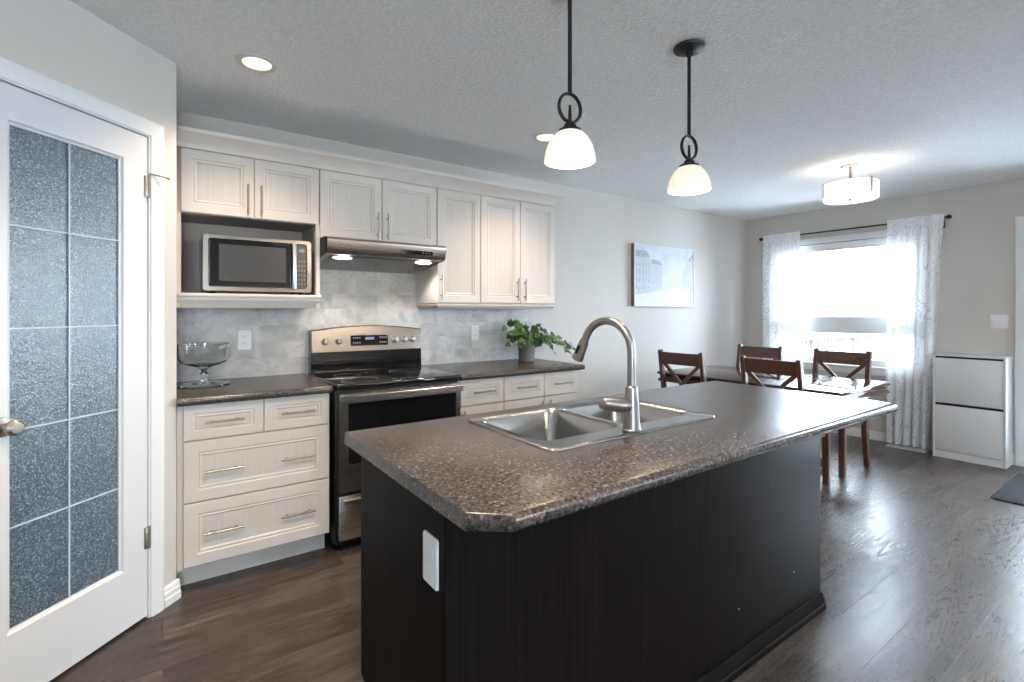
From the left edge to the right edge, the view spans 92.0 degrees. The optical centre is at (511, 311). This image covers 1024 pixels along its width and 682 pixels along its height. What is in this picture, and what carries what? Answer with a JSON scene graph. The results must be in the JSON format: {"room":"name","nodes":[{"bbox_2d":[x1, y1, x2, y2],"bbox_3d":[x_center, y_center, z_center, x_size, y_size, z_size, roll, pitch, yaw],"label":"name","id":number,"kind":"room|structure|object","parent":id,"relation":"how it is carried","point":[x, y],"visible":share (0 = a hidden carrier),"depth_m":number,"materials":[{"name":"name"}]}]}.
{"room":"kitchen","nodes":[
{"label":"kitchen","id":0,"kind":"room"},
{"bbox_2d":[0,0,175,586],"bbox_3d":[-1.657,0.095,1.821,0.100,2.450,0.900,0,0,10],"label":"wall","id":1,"kind":"structure","parent":0,"point":[61,41],"depth_m":2.00,"materials":[{"name":"grey paint"}]},
{"bbox_2d":[0,57,163,617],"bbox_3d":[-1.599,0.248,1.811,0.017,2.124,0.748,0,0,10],"label":"trim","id":2,"kind":"structure","parent":1,"relation":"attached to","point":[9,70],"depth_m":2.13,"materials":[{"name":"white paint"}]},
{"bbox_2d":[0,81,169,681],"bbox_3d":[-1.590,0.278,1.844,0.097,2.040,0.673,0,0,10],"label":"door","id":3,"kind":"structure","parent":1,"relation":"in","point":[75,186],"depth_m":1.80,"materials":[{"name":"white wood"}]},
{"bbox_2d":[164,578,180,607],"bbox_3d":[-1.529,1.266,2.223,0.015,0.088,0.084,0,0,10],"label":"baseboard","id":4,"kind":"structure","parent":1,"relation":"attached to","point":[172,591],"depth_m":2.22,"materials":[{"name":"white paint"}]},
{"bbox_2d":[176,110,744,399],"bbox_3d":[0.159,0.090,4.317,6.940,2.440,0.150,0,0,-35],"label":"wall","id":5,"kind":"structure","parent":0,"point":[595,232],"depth_m":4.84,"materials":[{"name":"grey paint"}]},
{"bbox_2d":[176,147,320,307],"bbox_3d":[-1.496,-0.424,2.815,0.700,0.812,0.394,0,0,-35],"label":"upper cabinet","id":6,"kind":"object","parent":5,"relation":"attached to","point":[217,193],"visible":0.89,"depth_m":2.71,"materials":[{"name":"white wood"}]},
{"bbox_2d":[176,292,320,297],"bbox_3d":[-1.500,-0.085,2.822,0.699,0.019,0.374,0,0,-35],"label":"shelf","id":7,"kind":"object","parent":6,"relation":"attached to","point":[178,294],"depth_m":2.65,"materials":[{"name":"white wood"}]},
{"bbox_2d":[199,233,311,294],"bbox_3d":[-1.463,-0.249,2.827,0.539,0.310,0.364,0,0,-35],"label":"microwave","id":8,"kind":"object","parent":6,"relation":"on","point":[227,263],"visible":0.94,"depth_m":2.70,"materials":[{"name":"grey metal"}]},
{"bbox_2d":[176,270,532,381],"bbox_3d":[-0.859,-0.022,3.501,2.533,0.836,0.008,0,0,-35],"label":"backsplash","id":9,"kind":"structure","parent":5,"relation":"attached to","point":[279,336],"depth_m":3.30,"materials":[{"name":"grey tile"}]},
{"bbox_2d":[238,330,250,349],"bbox_3d":[-1.604,0.173,2.965,0.072,0.116,0.007,0,0,-35],"label":"wall outlet","id":10,"kind":"object","parent":9,"relation":"attached to","point":[244,336],"visible":1,"depth_m":2.96,"materials":[{"name":"white plastic"}]},
{"bbox_2d":[241,334,247,338],"bbox_3d":[-1.603,0.153,2.963,0.034,0.028,0.002,0,0,-35],"label":"receptacle","id":11,"kind":"object","parent":10,"relation":"attached to","point":[243,336],"depth_m":2.96,"materials":[{"name":"white plastic"}]},
{"bbox_2d":[241,341,247,345],"bbox_3d":[-1.603,0.193,2.963,0.034,0.028,0.002,0,0,-35],"label":"receptacle","id":12,"kind":"object","parent":10,"relation":"attached to","point":[243,343],"depth_m":2.96,"materials":[{"name":"white plastic"}]},
{"bbox_2d":[471,325,478,339],"bbox_3d":[-0.291,0.170,3.893,0.072,0.116,0.007,0,0,-35],"label":"wall outlet","id":13,"kind":"object","parent":9,"relation":"attached to","point":[474,329],"visible":1,"depth_m":3.89,"materials":[{"name":"white plastic"}]},
{"bbox_2d":[319,169,436,244],"bbox_3d":[-0.904,-0.631,3.232,0.753,0.398,0.394,0,0,-35],"label":"upper cabinet","id":14,"kind":"object","parent":5,"relation":"attached to","point":[350,206],"visible":0.95,"depth_m":3.07,"materials":[{"name":"white wood"}]},
{"bbox_2d":[320,236,445,273],"bbox_3d":[-0.871,-0.350,3.184,0.750,0.156,0.493,0,0,-35],"label":"range hood","id":15,"kind":"object","parent":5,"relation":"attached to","point":[336,253],"visible":0.96,"depth_m":3.05,"materials":[{"name":"silver metal"}]},
{"bbox_2d":[416,188,479,303],"bbox_3d":[-0.455,-0.443,3.550,0.340,0.774,0.394,0,0,-35],"label":"upper cabinet","id":16,"kind":"object","parent":5,"relation":"attached to","point":[456,279],"visible":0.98,"depth_m":3.42,"materials":[{"name":"white wood"}]},
{"bbox_2d":[480,195,554,303],"bbox_3d":[-0.034,-0.443,3.847,0.687,0.774,0.394,0,0,-35],"label":"upper cabinet","id":17,"kind":"object","parent":5,"relation":"attached to","point":[517,238],"visible":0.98,"depth_m":3.70,"materials":[{"name":"white wood"}]},
{"bbox_2d":[176,125,562,206],"bbox_3d":[-0.745,-0.876,3.338,2.530,0.091,0.405,0,0,-35],"label":"crown molding","id":18,"kind":"structure","parent":17,"relation":"attached to","point":[186,137],"depth_m":2.95,"materials":[{"name":"white wood"}]},
{"bbox_2d":[416,303,554,308],"bbox_3d":[-0.179,-0.038,3.758,1.037,0.035,0.353,0,0,-35],"label":"rail","id":19,"kind":"object","parent":17,"relation":"attached to","point":[420,305],"visible":1,"depth_m":3.55,"materials":[{"name":"white wood"}]},
{"bbox_2d":[631,243,693,306],"bbox_3d":[1.610,-0.367,5.224,0.987,0.630,0.042,0,0,-35],"label":"picture","id":20,"kind":"object","parent":5,"relation":"attached to","point":[660,275],"visible":1,"depth_m":5.17,"materials":[{"name":"blue"}]},
{"bbox_2d":[49,432,1023,681],"bbox_3d":[1.400,1.370,1.086,8.740,0.120,6.960,0,0,-35],"label":"floor","id":21,"kind":"structure","parent":0,"point":[922,570],"depth_m":2.19,"materials":[{"name":"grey wood"}]},
{"bbox_2d":[176,393,328,585],"bbox_3d":[-1.425,0.873,2.701,0.682,0.874,0.656,0,0,-35],"label":"base cabinet","id":22,"kind":"object","parent":21,"relation":"on","point":[252,476],"visible":0.97,"depth_m":2.44,"materials":[{"name":"white wood"}]},
{"bbox_2d":[176,373,332,406],"bbox_3d":[-1.421,0.415,2.696,0.682,0.038,0.673,0,0,-35],"label":"countertop","id":23,"kind":"structure","parent":22,"relation":"on","point":[287,385],"depth_m":2.53,"materials":[{"name":"stone"}]},
{"bbox_2d":[176,342,229,388],"bbox_3d":[-1.653,0.285,2.652,0.248,0.222,0.248,0,0,-35],"label":"glass bowl","id":24,"kind":"object","parent":23,"relation":"on","point":[202,356],"visible":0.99,"depth_m":2.58,"materials":[{"name":"clear glass"}]},
{"bbox_2d":[308,325,463,549],"bbox_3d":[-0.797,0.702,3.097,0.761,1.216,0.711,0,0,-35],"label":"range","id":25,"kind":"object","parent":21,"relation":"on","point":[377,377],"visible":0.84,"depth_m":2.90,"materials":[{"name":"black metal"}]},
{"bbox_2d":[311,367,460,390],"bbox_3d":[-0.788,0.409,3.082,0.757,0.034,0.576,0,0,-35],"label":"cooktop","id":26,"kind":"object","parent":25,"relation":"in","point":[350,378],"depth_m":2.98,"materials":[{"name":"black glass"}]},
{"bbox_2d":[458,377,502,415],"bbox_3d":[-0.367,0.873,3.448,0.353,0.874,0.656,0,0,-35],"label":"base cabinet","id":27,"kind":"object","parent":21,"relation":"on","point":[478,396],"visible":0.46,"depth_m":3.21,"materials":[{"name":"white wood"}]},
{"bbox_2d":[502,370,576,409],"bbox_3d":[0.052,0.873,3.743,0.667,0.874,0.656,0,0,-35],"label":"base cabinet","id":28,"kind":"object","parent":21,"relation":"on","point":[520,391],"visible":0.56,"depth_m":3.48,"materials":[{"name":"white wood"}]},
{"bbox_2d":[421,358,584,380],"bbox_3d":[-0.079,0.415,3.643,1.045,0.038,0.673,0,0,-35],"label":"countertop","id":29,"kind":"structure","parent":28,"relation":"on","point":[507,367],"depth_m":3.48,"materials":[{"name":"stone"}]},
{"bbox_2d":[518,344,534,361],"bbox_3d":[0.116,0.330,3.901,0.132,0.133,0.132,0,0,-35],"label":"pot","id":30,"kind":"object","parent":29,"relation":"on","point":[526,353],"depth_m":3.85,"materials":[{"name":"grey ceramic"}]},
{"bbox_2d":[502,319,575,361],"bbox_3d":[0.240,0.227,3.914,0.677,0.338,0.327,0,0,-12],"label":"potted plant","id":31,"kind":"object","parent":29,"relation":"on","point":[533,338],"visible":1,"depth_m":3.84,"materials":[{"name":"green plant"}]},
{"bbox_2d":[361,436,825,681],"bbox_3d":[0.439,0.872,1.895,1.864,0.876,0.630,0,0,-35],"label":"kitchen island","id":32,"kind":"object","parent":21,"relation":"on","point":[700,577],"visible":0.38,"depth_m":1.47,"materials":[{"name":"brown laminate"}]},
{"bbox_2d":[423,530,438,590],"bbox_3d":[-0.193,0.588,1.169,0.007,0.118,0.074,0,0,-35],"label":"island outlet","id":33,"kind":"object","parent":32,"relation":"attached to","point":[430,543],"visible":1,"depth_m":1.16,"materials":[{"name":"white plastic"}]},
{"bbox_2d":[426,544,432,559],"bbox_3d":[-0.195,0.568,1.167,0.002,0.028,0.034,0,0,-35],"label":"receptacle","id":34,"kind":"object","parent":33,"relation":"attached to","point":[429,547],"depth_m":1.16,"materials":[{"name":"white plastic"}]},
{"bbox_2d":[426,561,432,576],"bbox_3d":[-0.195,0.608,1.167,0.002,0.028,0.034,0,0,-35],"label":"receptacle","id":35,"kind":"object","parent":33,"relation":"attached to","point":[429,564],"depth_m":1.16,"materials":[{"name":"white plastic"}]},
{"bbox_2d":[345,381,897,531],"bbox_3d":[0.555,0.415,1.871,2.091,0.038,0.863,0,0,-35],"label":"island countertop","id":36,"kind":"structure","parent":32,"relation":"on","point":[481,479],"depth_m":1.39,"materials":[{"name":"stone"}]},
{"bbox_2d":[468,397,714,450],"bbox_3d":[0.301,0.489,1.821,0.807,0.200,0.492,0,0,-35],"label":"sink","id":37,"kind":"object","parent":36,"relation":"in","point":[562,427],"visible":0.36,"depth_m":1.88,"materials":[{"name":"grey metal"}]},
{"bbox_2d":[572,317,640,431],"bbox_3d":[0.288,0.205,1.691,0.165,0.372,0.284,0,0,-35],"label":"kitchen faucet","id":38,"kind":"object","parent":36,"relation":"on","point":[629,406],"visible":1,"depth_m":1.62,"materials":[{"name":"grey metal"}]},
{"bbox_2d":[658,349,706,387],"bbox_3d":[1.630,0.826,4.358,0.529,0.977,0.444,0,0,-35],"label":"dining chair","id":39,"kind":"object","parent":21,"relation":"on","point":[697,361],"visible":0.23,"depth_m":4.21,"materials":[{"name":"brown wood"}]},
{"bbox_2d":[736,344,782,367],"bbox_3d":[2.274,0.826,4.789,0.529,0.977,0.444,0,0,-35],"label":"dining chair","id":40,"kind":"object","parent":21,"relation":"on","point":[749,351],"visible":0.13,"depth_m":4.92,"materials":[{"name":"brown wood"}]},
{"bbox_2d":[657,365,890,466],"bbox_3d":[2.139,0.924,4.200,0.908,0.748,1.523,0,0,-35],"label":"dining table","id":41,"kind":"object","parent":21,"relation":"on","point":[828,385],"visible":0.34,"depth_m":3.88,"materials":[{"name":"brown wood"}]},
{"bbox_2d":[740,355,830,484],"bbox_3d":[2.086,0.826,3.765,0.529,0.977,0.444,0,0,-35],"label":"dining chair","id":42,"kind":"object","parent":21,"relation":"on","point":[793,369],"visible":0.21,"depth_m":3.69,"materials":[{"name":"brown wood"}]},
{"bbox_2d":[812,348,871,477],"bbox_3d":[2.700,0.826,4.202,0.529,0.977,0.444,0,0,-35],"label":"dining chair","id":43,"kind":"object","parent":21,"relation":"on","point":[820,357],"visible":0.33,"depth_m":4.16,"materials":[{"name":"brown wood"}]},
{"bbox_2d":[885,443,928,452],"bbox_3d":[3.774,1.307,4.725,0.127,0.006,0.305,0,0,-35],"label":"floor vent","id":44,"kind":"object","parent":21,"relation":"in","point":[890,444],"visible":1,"depth_m":4.71,"materials":[{"name":"white plastic"}]},
{"bbox_2d":[933,353,1012,468],"bbox_3d":[4.050,0.848,4.360,0.225,0.925,0.480,0,0,-35],"label":"cabinet","id":45,"kind":"object","parent":21,"relation":"on","point":[973,393],"visible":1,"depth_m":4.27,"materials":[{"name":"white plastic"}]},
{"bbox_2d":[990,473,1023,505],"bbox_3d":[4.099,1.304,3.171,0.885,0.010,1.350,0,0,-35],"label":"door mat","id":46,"kind":"object","parent":21,"relation":"on","point":[1012,491],"visible":1,"depth_m":3.54,"materials":[{"name":"grey fabric"}]},
{"bbox_2d":[69,0,1023,220],"bbox_3d":[1.400,-1.190,1.086,8.740,0.120,6.960,0,0,-35],"label":"ceiling","id":47,"kind":"structure","parent":0,"point":[926,96],"depth_m":2.46,"materials":[{"name":"white paint"}]},
{"bbox_2d":[235,53,277,72],"bbox_3d":[-1.161,-1.124,2.251,0.174,0.012,0.174,0,0,-35],"label":"recessed light","id":48,"kind":"object","parent":47,"relation":"in","point":[253,62],"visible":1,"depth_m":2.24,"materials":[{"name":"white paint"}]},
{"bbox_2d":[533,132,555,141],"bbox_3d":[0.220,-1.124,3.206,0.174,0.012,0.174,0,0,-35],"label":"recessed light","id":49,"kind":"object","parent":47,"relation":"in","point":[545,136],"visible":0.75,"depth_m":3.18,"materials":[{"name":"white paint"}]},
{"bbox_2d":[544,0,595,168],"bbox_3d":[0.200,-0.823,1.704,0.178,0.615,0.178,0,0,-35],"label":"pendant lamp","id":50,"kind":"object","parent":47,"relation":"hanging from","point":[570,147],"visible":1,"depth_m":1.69,"materials":[{"name":"white glass"}]},
{"bbox_2d":[667,39,710,195],"bbox_3d":[0.757,-0.823,2.114,0.178,0.615,0.178,0,0,-35],"label":"pendant lamp","id":51,"kind":"object","parent":47,"relation":"hanging from","point":[690,178],"visible":1,"depth_m":2.09,"materials":[{"name":"white glass"}]},
{"bbox_2d":[823,163,878,204],"bbox_3d":[2.629,-0.992,3.840,0.366,0.276,0.360,0,0,-35],"label":"drum ceiling light","id":52,"kind":"object","parent":47,"relation":"attached to","point":[851,190],"visible":1,"depth_m":3.75,"materials":[{"name":"white fabric"}]},
{"bbox_2d":[824,194,877,203],"bbox_3d":[2.627,-0.874,3.838,0.350,0.004,0.350,0,0,-35],"label":"diffuser","id":53,"kind":"object","parent":52,"relation":"attached to","point":[831,198],"depth_m":3.82,"materials":[{"name":"white glass"}]},
{"bbox_2d":[745,178,1023,453],"bbox_3d":[4.910,0.090,3.474,0.150,2.440,6.710,0,0,-35],"label":"wall","id":54,"kind":"structure","parent":0,"point":[977,272],"depth_m":4.54,"materials":[{"name":"grey paint"}]},
{"bbox_2d":[799,245,885,369],"bbox_3d":[3.561,-0.080,5.330,0.143,1.340,1.500,0,0,-35],"label":"window","id":55,"kind":"structure","parent":54,"relation":"in","point":[864,325],"depth_m":5.31,"materials":[{"name":"white paint"}]},
{"bbox_2d":[800,237,886,252],"bbox_3d":[3.544,-0.706,5.319,0.038,0.081,1.392,0,0,-35],"label":"roller blind","id":56,"kind":"object","parent":55,"relation":"attached to","point":[876,241],"visible":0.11,"depth_m":5.28,"materials":[{"name":"white fabric"}]},
{"bbox_2d":[800,230,886,375],"bbox_3d":[3.519,-0.081,5.301,0.016,1.462,1.516,0,0,-35],"label":"trim","id":57,"kind":"structure","parent":54,"relation":"attached to","point":[876,234],"depth_m":5.25,"materials":[{"name":"white paint"}]},
{"bbox_2d":[759,215,951,240],"bbox_3d":[3.509,-0.829,5.236,0.106,0.108,1.775,0,0,-35],"label":"curtain rod","id":58,"kind":"object","parent":54,"relation":"attached to","point":[946,216],"visible":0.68,"depth_m":5.12,"materials":[{"name":"black metal"}]},
{"bbox_2d":[763,231,799,361],"bbox_3d":[3.118,0.195,5.725,0.089,2.186,0.425,0,0,-35],"label":"curtain","id":59,"kind":"object","parent":58,"relation":"hanging from","point":[781,252],"visible":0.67,"depth_m":5.72,"materials":[{"name":"white fabric"}]},
{"bbox_2d":[886,213,943,448],"bbox_3d":[3.832,0.195,4.716,0.095,2.186,0.459,0,0,-35],"label":"curtain","id":60,"kind":"object","parent":58,"relation":"hanging from","point":[913,244],"visible":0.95,"depth_m":4.73,"materials":[{"name":"white fabric"}]},
{"bbox_2d":[832,427,1014,464],"bbox_3d":[3.601,1.266,5.185,0.015,0.088,2.372,0,0,-35],"label":"baseboard","id":61,"kind":"structure","parent":54,"relation":"attached to","point":[875,435],"depth_m":5.03,"materials":[{"name":"white paint"}]},
{"bbox_2d":[990,315,1008,327],"bbox_3d":[4.234,0.088,4.295,0.008,0.116,0.116,0,0,-35],"label":"light switch","id":62,"kind":"object","parent":54,"relation":"attached to","point":[996,321],"visible":1,"depth_m":4.29,"materials":[{"name":"white plastic"}]},
{"bbox_2d":[1015,216,1023,466],"bbox_3d":[4.577,0.253,3.801,0.017,2.115,1.010,0,0,-35],"label":"trim","id":63,"kind":"structure","parent":54,"relation":"attached to","point":[1019,220],"depth_m":4.18,"materials":[{"name":"white paint"}]},
{"label":"outside","id":64,"kind":"structure","parent":0,"visible":0},
{"bbox_3d":[6.699,1.470,4.988,4.500,0.120,6.420,0,0,-35],"label":"deck","id":65,"kind":"object","parent":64,"visible":0},
{"bbox_2d":[799,333,885,359],"bbox_3d":[4.958,0.887,7.541,4.200,1.045,0.120,0,0,-35],"label":"deck railing","id":66,"kind":"object","parent":65,"relation":"on","point":[859,343],"visible":0.29,"depth_m":7.76,"materials":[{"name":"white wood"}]},
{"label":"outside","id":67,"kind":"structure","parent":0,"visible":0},
{"bbox_3d":[21.228,2.110,27.234,53.900,0.200,100.000,0,0,-35],"label":"ground","id":68,"kind":"structure","parent":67,"visible":0},
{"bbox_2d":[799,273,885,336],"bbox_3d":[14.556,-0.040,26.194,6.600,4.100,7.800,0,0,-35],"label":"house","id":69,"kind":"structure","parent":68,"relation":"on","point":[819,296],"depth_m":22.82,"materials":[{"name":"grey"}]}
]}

